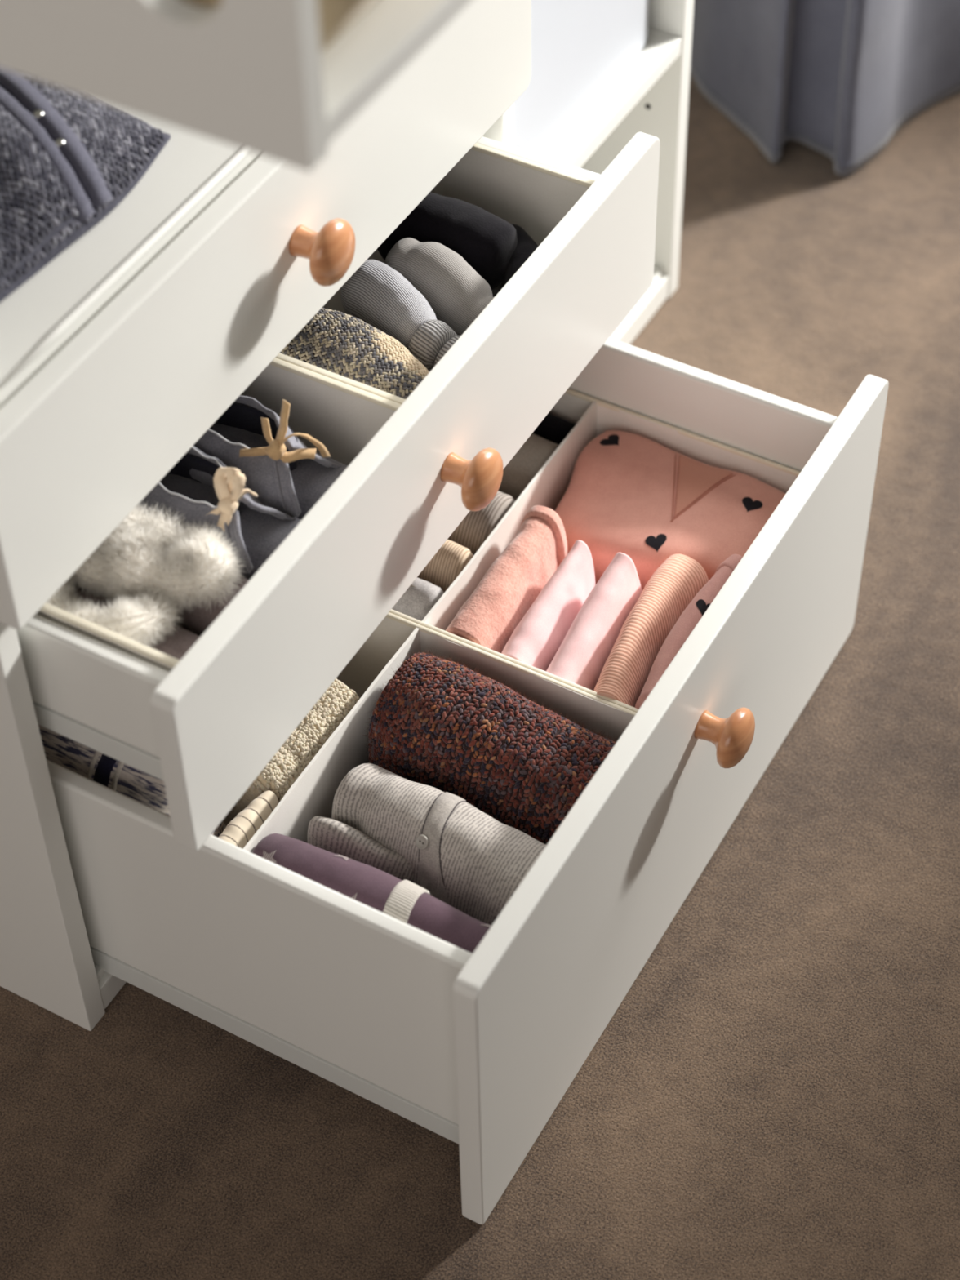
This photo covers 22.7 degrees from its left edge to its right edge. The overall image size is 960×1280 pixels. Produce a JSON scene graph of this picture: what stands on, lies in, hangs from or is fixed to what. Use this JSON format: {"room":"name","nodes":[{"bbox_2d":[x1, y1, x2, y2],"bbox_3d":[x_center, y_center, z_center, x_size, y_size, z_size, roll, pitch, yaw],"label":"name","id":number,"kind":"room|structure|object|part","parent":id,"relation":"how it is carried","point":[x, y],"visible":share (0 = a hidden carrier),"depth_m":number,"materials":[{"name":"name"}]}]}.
{"room":"bedroom","nodes":[
{"label":"bedroom","id":0,"kind":"room"},
{"bbox_2d":[0,71,959,1279],"bbox_3d":[1.443,0.447,1.412,4.400,0.001,6.400,22,52,20],"label":"floor","id":1,"kind":"structure","parent":0,"point":[774,1094],"depth_m":1.60,"materials":[{"name":"beige carpet"}]},
{"bbox_2d":[0,0,888,1224],"bbox_3d":[-0.122,-0.354,1.580,0.842,0.886,0.898,22,52,20],"label":"base cabinet","id":2,"kind":"object","parent":1,"relation":"on","point":[286,163],"visible":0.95,"depth_m":1.45,"materials":[{"name":"white paint"}]},
{"bbox_3d":[-0.483,-0.090,1.421,0.500,0.775,0.018,22,52,20],"label":"panel","id":3,"kind":"part","parent":2,"relation":"part of","materials":[{"name":"white paint"}]},
{"bbox_2d":[0,67,170,302],"bbox_3d":[-0.367,-0.282,1.341,0.310,0.067,0.270,22,52,20],"label":"cardigan","id":4,"kind":"object","parent":2,"relation":"on","point":[68,159],"visible":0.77,"depth_m":1.32,"materials":[{"name":"grey fabric"}]},
{"bbox_3d":[-0.361,-0.030,1.432,0.460,0.072,0.012,22,52,20],"label":"drawer","id":5,"kind":"part","parent":2,"relation":"part of","materials":[{"name":"white paint"}]},
{"bbox_2d":[0,102,261,408],"bbox_3d":[-0.343,-0.377,1.485,0.499,0.017,0.564,22,52,20],"label":"shelf","id":6,"kind":"object","parent":2,"relation":"attached to","point":[50,315],"depth_m":1.32,"materials":[{"name":"white paint"}]},
{"bbox_2d":[35,357,401,671],"bbox_3d":[-0.242,-0.095,1.487,0.332,0.075,0.248,22,52,20],"label":"storage box","id":7,"kind":"object","parent":2,"relation":"in","point":[343,417],"visible":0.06,"depth_m":1.51,"materials":[{"name":"white fabric"}]},
{"bbox_2d":[45,544,200,660],"bbox_3d":[-0.206,-0.008,1.406,0.148,0.072,0.078,28,54,24],"label":"slipper","id":8,"kind":"object","parent":7,"relation":"in","point":[146,620],"visible":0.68,"depth_m":1.39,"materials":[{"name":"beige fabric"}]},
{"bbox_2d":[92,502,248,636],"bbox_3d":[-0.189,-0.038,1.424,0.149,0.084,0.075,26,53,23],"label":"slipper","id":9,"kind":"object","parent":7,"relation":"in","point":[195,568],"visible":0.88,"depth_m":1.40,"materials":[{"name":"beige fabric"}]},
{"bbox_2d":[137,445,301,580],"bbox_3d":[-0.165,-0.082,1.455,0.160,0.099,0.068,22,52,20],"label":"bootie","id":10,"kind":"object","parent":7,"relation":"in","point":[257,530],"visible":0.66,"depth_m":1.45,"materials":[{"name":"grey fabric"}]},
{"bbox_2d":[189,395,347,519],"bbox_3d":[-0.138,-0.118,1.486,0.160,0.101,0.070,22,52,20],"label":"bootie","id":11,"kind":"object","parent":7,"relation":"in","point":[288,477],"visible":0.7,"depth_m":1.47,"materials":[{"name":"grey fabric"}]},
{"bbox_3d":[-0.197,0.167,1.513,0.460,0.179,0.012,22,52,20],"label":"drawer","id":12,"kind":"part","parent":2,"relation":"part of","materials":[{"name":"white paint"}]},
{"bbox_3d":[-0.116,-0.240,1.435,0.016,0.129,0.588,22,52,20],"label":"drawer","id":13,"kind":"part","parent":2,"relation":"part of","materials":[{"name":"white paint"}]},
{"bbox_2d":[184,0,377,52],"bbox_3d":[-0.315,-0.391,1.112,0.633,0.055,0.126,22,52,20],"label":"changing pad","id":14,"kind":"object","parent":2,"relation":"on","point":[335,16],"visible":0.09,"depth_m":0.99,"materials":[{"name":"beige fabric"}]},
{"bbox_3d":[-0.094,-0.233,1.424,0.034,0.041,0.041,22,52,20],"label":"knob","id":15,"kind":"part","parent":2,"relation":"part of","materials":[{"name":"brown wood"}]},
{"bbox_3d":[-0.264,-0.132,1.945,0.494,0.014,0.862,22,52,20],"label":"panel","id":16,"kind":"part","parent":2,"relation":"part of","materials":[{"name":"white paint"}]},
{"bbox_3d":[-0.051,-0.038,1.871,0.017,0.024,0.862,22,52,20],"label":"plinth rail","id":17,"kind":"part","parent":2,"relation":"part of","materials":[{"name":"white paint"}]},
{"bbox_3d":[-0.027,-0.113,1.501,0.016,0.129,0.588,22,52,20],"label":"drawer","id":18,"kind":"part","parent":2,"relation":"part of","materials":[{"name":"white paint"}]},
{"bbox_2d":[222,612,636,853],"bbox_3d":[-0.116,0.104,1.599,0.415,0.123,0.246,22,52,20],"label":"storage box","id":19,"kind":"object","parent":2,"relation":"in","point":[313,793],"visible":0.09,"depth_m":1.59,"materials":[{"name":"white fabric"}]},
{"bbox_2d":[37,724,223,837],"bbox_3d":[-0.254,0.105,1.570,0.178,0.160,0.069,22,52,20],"label":"folded knit","id":20,"kind":"object","parent":19,"relation":"in","point":[149,790],"visible":0.1,"depth_m":1.50,"materials":[{"name":"grey fabric"}]},
{"bbox_2d":[217,790,279,848],"bbox_3d":[-0.151,0.152,1.562,0.031,0.109,0.070,22,52,20],"label":"garment","id":21,"kind":"object","parent":19,"relation":"in","point":[238,832],"visible":0.2,"depth_m":1.53,"materials":[{"name":"beige fabric"}]},
{"bbox_2d":[222,678,359,826],"bbox_3d":[-0.125,0.087,1.617,0.075,0.118,0.106,22,52,20],"label":"garment","id":22,"kind":"object","parent":19,"relation":"in","point":[281,772],"visible":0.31,"depth_m":1.57,"materials":[{"name":"beige fabric"}]},
{"bbox_2d":[252,833,491,953],"bbox_3d":[-0.059,0.195,1.504,0.186,0.135,0.060,22,52,20],"label":"garment","id":23,"kind":"object","parent":19,"relation":"in","point":[406,901],"visible":0.28,"depth_m":1.46,"materials":[{"name":"purple fabric"}]},
{"bbox_2d":[262,849,276,862],"bbox_3d":[-0.132,0.138,1.487,0.015,0.010,0.016,22,52,20],"label":"print","id":24,"kind":"object","parent":23,"relation":"on","point":[270,855],"depth_m":1.49,"materials":[{"name":"silver fabric"}]},
{"bbox_2d":[334,853,352,860],"bbox_3d":[-0.084,0.138,1.490,0.016,0.023,0.016,22,52,20],"label":"print","id":25,"kind":"object","parent":23,"relation":"on","point":[337,857],"depth_m":1.48,"materials":[{"name":"fabric"}]},
{"bbox_2d":[481,923,491,928],"bbox_3d":[0.008,0.178,1.456,0.016,0.024,0.016,22,52,20],"label":"print","id":26,"kind":"object","parent":23,"relation":"attached to","point":[483,925],"depth_m":1.45,"materials":[{"name":"fabric"}]},
{"bbox_2d":[307,763,546,925],"bbox_3d":[-0.021,0.158,1.544,0.176,0.132,0.084,22,52,20],"label":"cardigan","id":27,"kind":"object","parent":19,"relation":"in","point":[429,837],"visible":0.43,"depth_m":1.50,"materials":[{"name":"grey fabric"}]},
{"bbox_2d":[362,648,616,845],"bbox_3d":[0.018,0.093,1.587,0.194,0.144,0.103,24,52,21],"label":"sweater","id":28,"kind":"object","parent":19,"relation":"in","point":[443,725],"visible":0.71,"depth_m":1.54,"materials":[{"name":"brown fabric"}]},
{"bbox_2d":[275,142,594,404],"bbox_3d":[-0.118,-0.258,1.635,0.332,0.075,0.258,22,52,20],"label":"storage box","id":29,"kind":"object","parent":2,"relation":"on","point":[534,197],"visible":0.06,"depth_m":1.67,"materials":[{"name":"white fabric"}]},
{"bbox_2d":[280,307,429,399],"bbox_3d":[-0.097,-0.177,1.557,0.169,0.072,0.070,22,52,20],"label":"garment","id":30,"kind":"object","parent":29,"relation":"in","point":[337,342],"visible":0.4,"depth_m":1.52,"materials":[{"name":"fabric"}]},
{"bbox_2d":[340,259,461,372],"bbox_3d":[-0.045,-0.204,1.577,0.042,0.060,0.125,-33,55,-26],"label":"garment","id":31,"kind":"object","parent":29,"relation":"in","point":[376,294],"visible":0.59,"depth_m":1.56,"materials":[{"name":"grey fabric"}]},
{"bbox_2d":[384,237,493,335],"bbox_3d":[-0.016,-0.229,1.609,0.116,0.065,0.045,30,55,25],"label":"garment","id":32,"kind":"object","parent":29,"relation":"in","point":[456,294],"visible":0.42,"depth_m":1.59,"materials":[{"name":"grey fabric"}]},
{"bbox_2d":[377,192,517,290],"bbox_3d":[-0.026,-0.276,1.651,0.108,0.061,0.045,22,52,20],"label":"garment","id":33,"kind":"object","parent":29,"relation":"in","point":[486,242],"visible":0.53,"depth_m":1.62,"materials":[{"name":"black fabric"}]},
{"bbox_2d":[503,223,538,284],"bbox_3d":[0.030,-0.253,1.645,0.033,0.042,0.082,-13,48,-11],"label":"garment","id":34,"kind":"object","parent":29,"relation":"in","point":[526,246],"visible":0.21,"depth_m":1.63,"materials":[{"name":"black fabric"}]},
{"bbox_3d":[-0.005,-0.102,1.494,0.034,0.041,0.041,22,52,20],"label":"knob","id":35,"kind":"part","parent":2,"relation":"part of","materials":[{"name":"brown wood"}]},
{"bbox_3d":[-0.198,-0.479,1.749,0.499,0.741,0.018,22,52,20],"label":"divider panel","id":36,"kind":"part","parent":2,"relation":"part of","materials":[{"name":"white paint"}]},
{"bbox_3d":[-0.105,-0.368,1.737,0.460,0.072,0.012,22,52,20],"label":"drawer","id":37,"kind":"part","parent":2,"relation":"part of","materials":[{"name":"white paint"}]},
{"bbox_2d":[514,0,648,156],"bbox_3d":[-0.111,-0.556,1.830,0.420,0.249,0.254,22,52,20],"label":"storage box","id":38,"kind":"object","parent":2,"relation":"on","point":[580,47],"visible":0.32,"depth_m":1.80,"materials":[{"name":"white plastic"}]},
{"bbox_2d":[389,388,800,712],"bbox_3d":[0.009,-0.060,1.747,0.415,0.123,0.260,22,52,20],"label":"storage box","id":39,"kind":"object","parent":2,"relation":"in","point":[592,417],"visible":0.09,"depth_m":1.74,"materials":[{"name":"white fabric"}]},
{"bbox_2d":[391,577,444,621],"bbox_3d":[-0.109,-0.028,1.719,0.192,0.115,0.042,22,52,20],"label":"garment","id":40,"kind":"object","parent":39,"relation":"in","point":[421,595],"visible":0.07,"depth_m":1.65,"materials":[{"name":"beige fabric"}]},
{"bbox_2d":[417,539,473,592],"bbox_3d":[-0.088,-0.056,1.742,0.192,0.117,0.040,22,52,20],"label":"garment","id":41,"kind":"object","parent":39,"relation":"in","point":[451,558],"visible":0.07,"depth_m":1.67,"materials":[{"name":"beige fabric"}]},
{"bbox_2d":[447,490,515,555],"bbox_3d":[-0.064,-0.090,1.770,0.192,0.118,0.062,22,52,20],"label":"garment","id":42,"kind":"object","parent":39,"relation":"in","point":[475,528],"visible":0.04,"depth_m":1.70,"materials":[{"name":"grey fabric"}]},
{"bbox_2d":[445,505,568,653],"bbox_3d":[0.020,-0.010,1.690,0.043,0.135,0.128,22,52,20],"label":"garment","id":43,"kind":"object","parent":39,"relation":"in","point":[489,617],"visible":0.59,"depth_m":1.65,"materials":[{"name":"pink fabric"}]},
{"bbox_2d":[497,433,559,501],"bbox_3d":[-0.031,-0.128,1.814,0.192,0.112,0.061,22,52,20],"label":"folded cloth","id":44,"kind":"object","parent":39,"relation":"in","point":[535,451],"visible":0.06,"depth_m":1.74,"materials":[{"name":"fabric"}]},
{"bbox_2d":[501,540,595,671],"bbox_3d":[0.051,0.007,1.673,0.037,0.135,0.121,22,52,20],"label":"folded garment","id":45,"kind":"object","parent":39,"relation":"in","point":[539,635],"visible":0.44,"depth_m":1.63,"materials":[{"name":"pink fabric"}]},
{"bbox_2d":[532,412,575,444],"bbox_3d":[-0.008,-0.156,1.844,0.192,0.102,0.031,22,52,20],"label":"folded cloth","id":46,"kind":"object","parent":39,"relation":"in","point":[554,428],"visible":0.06,"depth_m":1.78,"materials":[{"name":"black fabric"}]},
{"bbox_2d":[546,551,642,690],"bbox_3d":[0.080,0.015,1.661,0.036,0.142,0.132,19,51,18],"label":"folded garment","id":47,"kind":"object","parent":39,"relation":"in","point":[580,659],"visible":0.48,"depth_m":1.61,"materials":[{"name":"pink fabric"}]},
{"bbox_2d":[593,554,708,707],"bbox_3d":[0.111,0.026,1.655,0.048,0.134,0.140,22,52,20],"label":"folded garment","id":48,"kind":"object","parent":39,"relation":"in","point":[675,584],"visible":0.55,"depth_m":1.61,"materials":[{"name":"pink fabric"}]},
{"bbox_2d":[555,430,785,591],"bbox_3d":[0.140,-0.061,1.745,0.187,0.117,0.126,22,52,20],"label":"sweater","id":49,"kind":"object","parent":39,"relation":"in","point":[647,501],"visible":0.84,"depth_m":1.71,"materials":[{"name":"pink fabric"}]},
{"bbox_2d":[600,434,618,444],"bbox_3d":[0.097,-0.146,1.750,0.015,0.002,0.016,22,52,20],"label":"print","id":50,"kind":"object","parent":49,"relation":"on","point":[605,439],"depth_m":1.75},
{"bbox_2d":[645,533,666,551],"bbox_3d":[0.123,-0.070,1.680,0.014,0.004,0.015,28,54,24],"label":"print","id":51,"kind":"object","parent":49,"relation":"on","point":[654,542],"depth_m":1.68},
{"bbox_2d":[742,497,762,511],"bbox_3d":[0.192,-0.096,1.697,0.015,0.001,0.015,22,52,20],"label":"print","id":52,"kind":"object","parent":49,"relation":"on","point":[748,504],"depth_m":1.70},
{"bbox_2d":[635,554,742,709],"bbox_3d":[0.145,0.027,1.648,0.035,0.135,0.151,22,52,20],"label":"folded garment","id":53,"kind":"object","parent":39,"relation":"in","point":[697,607],"visible":0.28,"depth_m":1.60,"materials":[{"name":"pink fabric"}]},
{"bbox_2d":[696,599,710,615],"bbox_3d":[0.151,-0.017,1.607,0.013,0.016,0.015,22,52,20],"label":"print","id":54,"kind":"object","parent":53,"relation":"on","point":[702,605],"depth_m":1.60},
{"bbox_2d":[546,27,681,168],"bbox_3d":[-0.122,-0.479,1.940,0.499,0.016,0.280,22,52,20],"label":"shelf","id":55,"kind":"object","parent":2,"relation":"attached to","point":[662,49],"depth_m":1.88,"materials":[{"name":"white paint"}]},
{"bbox_3d":[-0.051,-0.660,1.935,0.500,0.775,0.018,22,52,20],"label":"panel","id":56,"kind":"part","parent":2,"relation":"part of","materials":[{"name":"white paint"}]},
{"bbox_3d":[0.137,0.091,1.590,0.016,0.259,0.588,22,52,20],"label":"drawer","id":57,"kind":"part","parent":2,"relation":"part of","materials":[{"name":"white paint"}]},
{"bbox_3d":[0.059,-0.171,1.817,0.460,0.179,0.012,22,52,20],"label":"drawer","id":58,"kind":"part","parent":2,"relation":"part of","materials":[{"name":"white paint"}]},
{"bbox_3d":[0.158,0.060,1.538,0.034,0.041,0.041,22,52,20],"label":"knob","id":59,"kind":"part","parent":2,"relation":"part of","materials":[{"name":"brown wood"}]},
{"bbox_2d":[689,0,959,175],"bbox_3d":[0.349,-0.862,2.322,0.452,0.458,0.653,-21,50,-17],"label":"draped cloth","id":60,"kind":"object","parent":1,"relation":"on","point":[837,78],"visible":0.99,"depth_m":2.23,"materials":[{"name":"grey fabric"}]}
]}

